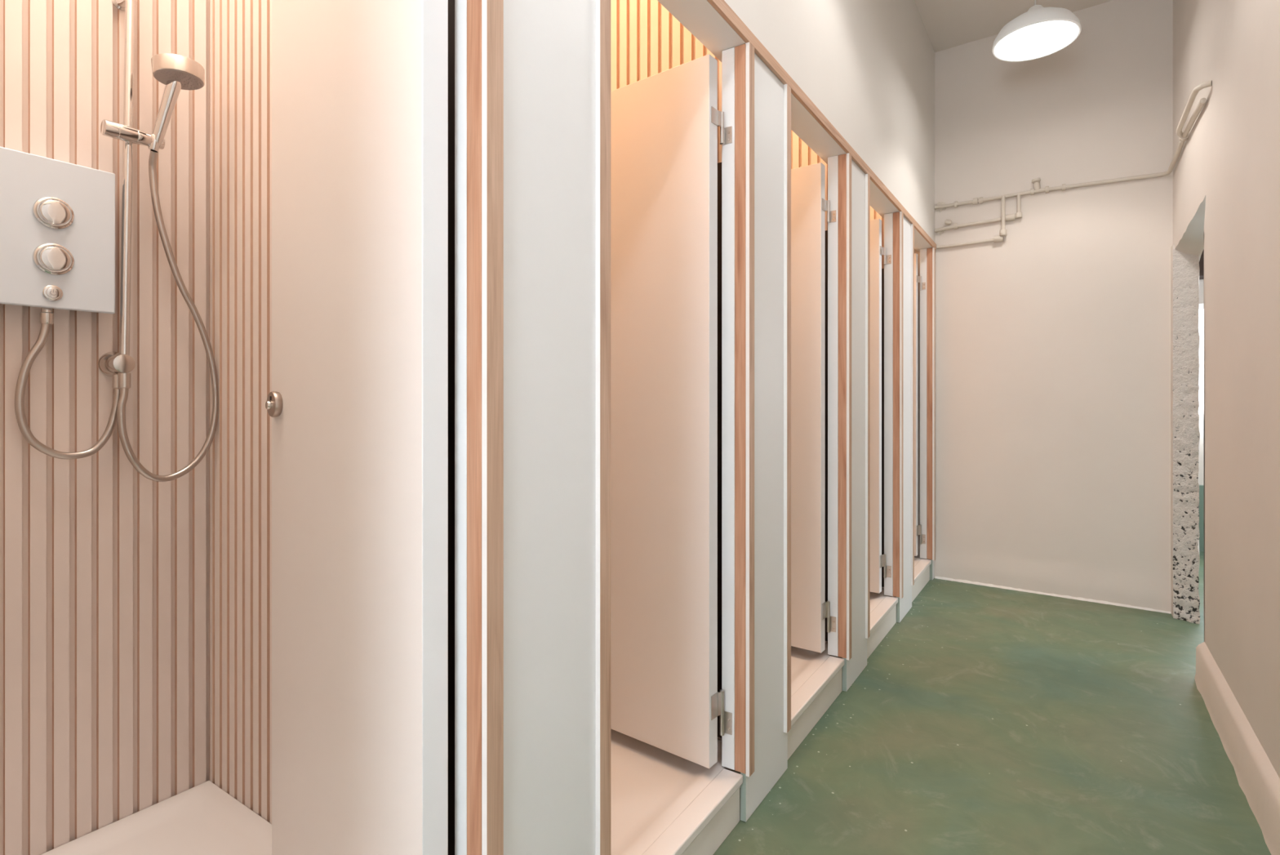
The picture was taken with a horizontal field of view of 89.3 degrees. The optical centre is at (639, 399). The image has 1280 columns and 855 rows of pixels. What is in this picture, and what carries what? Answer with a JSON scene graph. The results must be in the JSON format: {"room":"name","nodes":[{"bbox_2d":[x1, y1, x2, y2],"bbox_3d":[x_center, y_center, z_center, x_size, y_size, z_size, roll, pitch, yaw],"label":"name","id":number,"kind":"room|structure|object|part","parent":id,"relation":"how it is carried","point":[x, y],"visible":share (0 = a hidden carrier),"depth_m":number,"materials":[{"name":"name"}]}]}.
{"room":"communal shower room","nodes":[
{"label":"communal shower room","id":0,"kind":"room"},
{"bbox_2d":[724,0,934,241],"bbox_3d":[0.086,-1.627,1.549,0.100,1.246,6.473,0,0,34],"label":"wall","id":1,"kind":"structure","parent":0,"point":[868,66],"depth_m":2.87,"materials":[{"name":"white paint"}]},
{"bbox_2d":[657,0,936,251],"bbox_3d":[0.533,-0.987,2.210,0.112,0.034,4.809,0,0,34],"label":"door frame","id":2,"kind":"structure","parent":1,"relation":"attached to","point":[714,24],"depth_m":2.06,"materials":[{"name":"beige wood"}]},
{"bbox_2d":[712,551,1271,854],"bbox_3d":[1.941,1.200,1.561,5.700,0.100,8.650,0,0,34],"label":"floor","id":3,"kind":"structure","parent":0,"point":[986,720],"depth_m":2.12,"materials":[{"name":"green paint"}]},
{"bbox_2d":[40,780,271,854],"bbox_3d":[-0.904,1.084,1.054,1.187,0.130,0.863,0,0,34],"label":"shower tray","id":4,"kind":"object","parent":3,"relation":"on","point":[202,819],"visible":1,"depth_m":1.55,"materials":[{"name":"white ceramic"}]},
{"bbox_2d":[454,0,610,854],"bbox_3d":[-0.174,0.089,1.119,0.077,2.118,0.314,0,0,34],"label":"panel","id":5,"kind":"object","parent":3,"relation":"on","point":[532,77],"visible":1,"depth_m":1.06,"materials":[{"name":"grey"}]},
{"bbox_2d":[265,0,448,854],"bbox_3d":[-0.524,0.030,1.161,0.602,1.923,0.088,0,0,42],"label":"door","id":6,"kind":"structure","parent":5,"relation":"attached to","point":[357,403],"depth_m":1.09,"materials":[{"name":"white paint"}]},
{"bbox_2d":[610,728,742,854],"bbox_3d":[-0.379,1.084,1.842,1.187,0.130,0.863,0,0,34],"label":"shower tray","id":7,"kind":"object","parent":3,"relation":"on","point":[663,802],"visible":0.15,"depth_m":1.68,"materials":[{"name":"white ceramic"}]},
{"bbox_2d":[721,42,791,822],"bbox_3d":[0.349,0.089,1.909,0.083,2.118,0.314,0,0,34],"label":"panel","id":8,"kind":"object","parent":3,"relation":"on","point":[756,166],"visible":1,"depth_m":1.81,"materials":[{"name":"grey"}]},
{"bbox_2d":[610,53,732,768],"bbox_3d":[-0.023,0.030,1.937,0.626,1.923,0.094,0,0,38],"label":"door","id":9,"kind":"structure","parent":8,"relation":"attached to","point":[664,695],"depth_m":1.83,"materials":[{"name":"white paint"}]},
{"bbox_2d":[787,642,844,759],"bbox_3d":[0.146,1.084,2.631,1.187,0.130,0.863,0,0,34],"label":"shower tray","id":10,"kind":"object","parent":3,"relation":"on","point":[816,677],"visible":0.14,"depth_m":2.37,"materials":[{"name":"white ceramic"}]},
{"bbox_2d":[791,642,839,696],"bbox_3d":[0.121,1.076,2.648,1.126,0.108,0.863,0,0,34],"label":"basin","id":11,"kind":"object","parent":10,"relation":"in","point":[806,664],"depth_m":2.51,"materials":[{"name":"white ceramic"}]},
{"bbox_2d":[827,152,870,691],"bbox_3d":[0.873,0.089,2.697,0.085,2.118,0.314,0,0,34],"label":"panel","id":12,"kind":"object","parent":3,"relation":"on","point":[848,186],"visible":1,"depth_m":2.58,"materials":[{"name":"grey"}]},
{"bbox_2d":[791,162,835,653],"bbox_3d":[0.499,0.030,2.725,0.633,1.923,0.088,0,0,37],"label":"door","id":13,"kind":"structure","parent":12,"relation":"attached to","point":[810,608],"depth_m":2.57,"materials":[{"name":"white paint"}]},
{"bbox_2d":[841,588,897,658],"bbox_3d":[0.671,1.084,3.419,1.187,0.130,0.863,0,0,34],"label":"shower tray","id":14,"kind":"object","parent":3,"relation":"on","point":[882,607],"visible":0.16,"depth_m":3.15,"materials":[{"name":"white ceramic"}]},
{"bbox_2d":[884,211,914,622],"bbox_3d":[1.397,0.089,3.487,0.088,2.118,0.314,0,0,34],"label":"panel","id":15,"kind":"object","parent":3,"relation":"on","point":[899,233],"visible":1,"depth_m":3.37,"materials":[{"name":"grey laminate"}]},
{"bbox_2d":[870,218,891,592],"bbox_3d":[1.020,0.030,3.511,0.637,1.923,0.095,0,0,37],"label":"door","id":16,"kind":"structure","parent":15,"relation":"attached to","point":[877,560],"depth_m":3.34,"materials":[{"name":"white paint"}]},
{"bbox_3d":[1.001,0.030,3.519,0.597,1.923,0.043,0,0,37],"label":"door","id":17,"kind":"part","parent":16,"relation":"part of","materials":[{"name":"pink paint"}]},
{"bbox_2d":[893,556,931,601],"bbox_3d":[1.173,1.084,4.173,1.187,0.130,0.780,0,0,34],"label":"shower tray","id":18,"kind":"object","parent":3,"relation":"on","point":[922,566],"visible":0.21,"depth_m":3.93,"materials":[{"name":"white ceramic"}]},
{"bbox_2d":[893,556,921,597],"bbox_3d":[1.148,1.076,4.190,1.126,0.108,0.780,0,0,34],"label":"basin","id":19,"kind":"object","parent":18,"relation":"in","point":[917,560],"depth_m":4.08,"materials":[{"name":"white plastic"}]},
{"bbox_2d":[920,247,935,579],"bbox_3d":[1.856,0.089,4.173,0.086,2.118,0.071,0,0,34],"label":"panel","id":20,"kind":"object","parent":3,"relation":"on","point":[927,255],"visible":1,"depth_m":4.14,"materials":[{"name":"grey laminate"}]},
{"bbox_2d":[914,253,925,555],"bbox_3d":[1.545,0.030,4.300,0.637,1.923,0.095,0,0,37],"label":"door","id":21,"kind":"structure","parent":20,"relation":"attached to","point":[917,528],"depth_m":4.12,"materials":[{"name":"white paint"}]},
{"bbox_3d":[1.526,0.030,4.308,0.597,1.923,0.043,0,0,37],"label":"door","id":22,"kind":"part","parent":21,"relation":"part of","materials":[{"name":"pink paint"}]},
{"bbox_2d":[914,0,1113,52],"bbox_3d":[0.658,-2.300,1.214,1.450,0.100,6.650,0,0,34],"label":"ceiling","id":23,"kind":"structure","parent":0,"point":[948,24],"depth_m":3.79,"materials":[{"name":"beige paint"}]},
{"bbox_2d":[991,0,1081,62],"bbox_3d":[1.929,-1.997,3.161,0.372,0.505,0.372,0,0,34],"label":"pendant lamp","id":24,"kind":"object","parent":23,"relation":"hanging from","point":[1040,32],"visible":1,"depth_m":3.11,"materials":[{"name":"white"}]},
{"bbox_2d":[994,21,1079,61],"bbox_3d":[1.929,-1.749,3.161,0.354,0.006,0.354,0,0,34],"label":"diffuser","id":25,"kind":"object","parent":24,"relation":"attached to","point":[1025,41],"depth_m":3.14,"materials":[{"name":"white"}]},
{"bbox_2d":[914,0,1173,613],"bbox_3d":[2.416,-0.550,3.896,1.426,3.400,0.133,0,0,36],"label":"wall","id":26,"kind":"structure","parent":0,"point":[1053,337],"depth_m":3.79,"materials":[{"name":"beige paint"}]},
{"bbox_2d":[934,576,1170,613],"bbox_3d":[2.384,1.139,3.838,1.180,0.022,0.025,0,0,36],"label":"baseboard","id":27,"kind":"structure","parent":26,"relation":"attached to","point":[937,577],"depth_m":3.80,"materials":[{"name":"white wood"}]},
{"bbox_2d":[934,80,1212,248],"bbox_3d":[2.070,-1.141,3.362,1.201,0.348,1.240,0,0,34],"label":"pipework","id":28,"kind":"object","parent":26,"relation":"attached to","point":[1183,136],"visible":1,"depth_m":3.83,"materials":[{"name":"beige metal"}]},
{"bbox_2d":[1199,279,1204,484],"bbox_3d":[5.363,-0.300,4.298,3.040,2.900,0.100,0,0,34],"label":"wall","id":29,"kind":"structure","parent":0,"point":[1201,281],"depth_m":4.95,"materials":[{"name":"beige paint"}]},
{"bbox_2d":[1198,303,1204,414],"bbox_3d":[4.644,-0.310,4.679,1.340,0.840,0.058,0,0,34],"label":"window","id":30,"kind":"structure","parent":29,"relation":"in","point":[1201,324],"depth_m":4.93,"materials":[{"name":"white"}]},
{"bbox_2d":[1198,484,1204,551],"bbox_3d":[5.275,0.900,4.265,2.930,0.500,0.049,0,0,34],"label":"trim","id":31,"kind":"structure","parent":29,"relation":"attached to","point":[1201,508],"depth_m":4.91,"materials":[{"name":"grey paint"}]},
{"bbox_2d":[1199,248,1204,279],"bbox_3d":[5.233,-1.110,4.203,2.930,0.380,0.199,0,0,34],"label":"trim","id":32,"kind":"structure","parent":29,"relation":"attached to","point":[1202,259],"depth_m":4.80,"materials":[{"name":"black"}]},
{"bbox_2d":[1170,0,1279,777],"bbox_3d":[1.165,-0.550,0.846,0.108,3.400,6.500,0,0,34],"label":"wall","id":33,"kind":"structure","parent":0,"point":[1242,378],"depth_m":2.21,"materials":[{"name":"beige paint"}]},
{"bbox_2d":[1194,641,1279,854],"bbox_3d":[0.811,1.070,0.433,0.038,0.160,5.380,0,0,34],"label":"baseboard","id":34,"kind":"structure","parent":33,"relation":"attached to","point":[1258,779],"depth_m":1.95,"materials":[{"name":"beige"}]},
{"bbox_3d":[0.369,-0.540,3.062,1.148,3.380,0.060,0,0,34],"label":"wall partition","id":35,"kind":"structure","parent":0,"visible":0},
{"bbox_2d":[791,129,827,643],"bbox_3d":[0.359,-0.588,3.018,1.115,3.276,0.014,0,0,34],"label":"cladding","id":36,"kind":"object","parent":35,"relation":"attached to","point":[802,155],"visible":0.02,"depth_m":2.78,"materials":[{"name":"paint"}]},
{"bbox_2d":[825,230,827,640],"bbox_3d":[0.769,0.150,2.730,0.113,1.720,0.009,0,0,34],"label":"trim","id":37,"kind":"structure","parent":35,"relation":"attached to","point":[826,231],"depth_m":2.72,"materials":[{"name":"black rubber"}]},
{"bbox_3d":[0.894,-0.540,3.851,1.148,3.380,0.060,0,0,34],"label":"wall partition","id":38,"kind":"structure","parent":0,"visible":0},
{"bbox_2d":[870,206,884,588],"bbox_3d":[0.884,-0.588,3.806,1.115,3.276,0.014,0,0,34],"label":"cladding","id":39,"kind":"object","parent":38,"relation":"attached to","point":[874,215],"visible":0.02,"depth_m":3.52,"materials":[{"name":"paint"}]},
{"bbox_2d":[881,268,884,586],"bbox_3d":[1.294,0.150,3.518,0.113,1.720,0.009,0,0,34],"label":"trim","id":40,"kind":"structure","parent":38,"relation":"attached to","point":[882,269],"depth_m":3.50,"materials":[{"name":"black"}]},
{"bbox_3d":[-0.486,-0.540,2.907,0.098,3.380,4.800,0,0,34],"label":"wall","id":41,"kind":"structure","parent":0,"visible":0},
{"bbox_2d":[0,0,209,854],"bbox_3d":[-1.409,-0.588,1.400,0.032,3.276,0.879,0,0,34],"label":"cladding","id":42,"kind":"object","parent":41,"relation":"attached to","point":[104,565],"visible":0.88,"depth_m":1.56,"materials":[{"name":"paint"}]},
{"bbox_2d":[0,146,115,324],"bbox_3d":[-1.312,-0.350,1.441,0.082,0.362,0.223,0,0,34],"label":"shower","id":43,"kind":"object","parent":42,"relation":"attached to","point":[57,218],"visible":1,"depth_m":1.43,"materials":[{"name":"white plastic"}]},
{"bbox_2d":[97,0,164,388],"bbox_3d":[-1.228,-0.619,1.559,0.091,1.182,0.119,0,0,34],"label":"riser rail","id":44,"kind":"object","parent":42,"relation":"attached to","point":[117,365],"visible":0.99,"depth_m":1.54,"materials":[{"name":"silver metal"}]},
{"bbox_2d":[14,323,119,458],"bbox_3d":[-1.300,-0.019,1.480,0.016,0.309,0.191,0,0,34],"label":"shower hose","id":45,"kind":"object","parent":44,"relation":"hanging from","point":[26,366],"visible":0.97,"depth_m":1.43,"materials":[{"name":"silver metal"}]},
{"bbox_2d":[151,53,204,146],"bbox_3d":[-1.115,-0.714,1.563,0.106,0.191,0.122,0,0,-38],"label":"handset","id":46,"kind":"object","parent":44,"relation":"on","point":[176,72],"visible":1,"depth_m":1.55,"materials":[{"name":"silver metal"}]},
{"bbox_3d":[-1.149,-0.702,1.571,0.082,0.167,0.030,0,0,9],"label":"handle","id":47,"kind":"part","parent":46,"relation":"part of","materials":[{"name":"silver metal"}]},
{"bbox_2d":[116,150,218,481],"bbox_3d":[-1.169,-0.203,1.621,0.043,0.814,0.221,0,0,34],"label":"shower hose","id":48,"kind":"object","parent":46,"relation":"hanging from","point":[121,407],"visible":1,"depth_m":1.62,"materials":[{"name":"silver metal"}]},
{"bbox_3d":[-0.681,-0.540,1.486,1.148,3.380,0.060,0,0,34],"label":"wall partition","id":49,"kind":"structure","parent":0,"visible":0},
{"bbox_2d":[209,0,271,823],"bbox_3d":[-0.692,-0.588,1.441,1.115,3.276,0.014,0,0,34],"label":"cladding","id":50,"kind":"object","parent":49,"relation":"attached to","point":[241,30],"visible":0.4,"depth_m":1.65,"materials":[{"name":"paint"}]},
{"bbox_2d":[448,0,454,854],"bbox_3d":[-0.336,0.020,1.189,0.243,1.980,0.009,0,0,34],"label":"trim","id":51,"kind":"structure","parent":49,"relation":"attached to","point":[451,2],"depth_m":1.19,"materials":[{"name":"black rubber"}]},
{"bbox_3d":[-0.156,-0.540,2.274,1.148,3.380,0.060,0,0,34],"label":"wall partition","id":52,"kind":"structure","parent":0,"visible":0},
{"bbox_2d":[610,0,721,740],"bbox_3d":[-0.166,-0.588,2.229,1.115,3.276,0.014,0,0,34],"label":"cladding","id":53,"kind":"object","parent":52,"relation":"attached to","point":[647,40],"visible":0.02,"depth_m":2.10,"materials":[{"name":"paint"}]},
{"bbox_2d":[717,162,721,737],"bbox_3d":[0.244,0.150,1.941,0.113,1.720,0.009,0,0,34],"label":"trim","id":54,"kind":"structure","parent":52,"relation":"attached to","point":[719,165],"depth_m":1.94,"materials":[{"name":"black rubber"}]}
]}

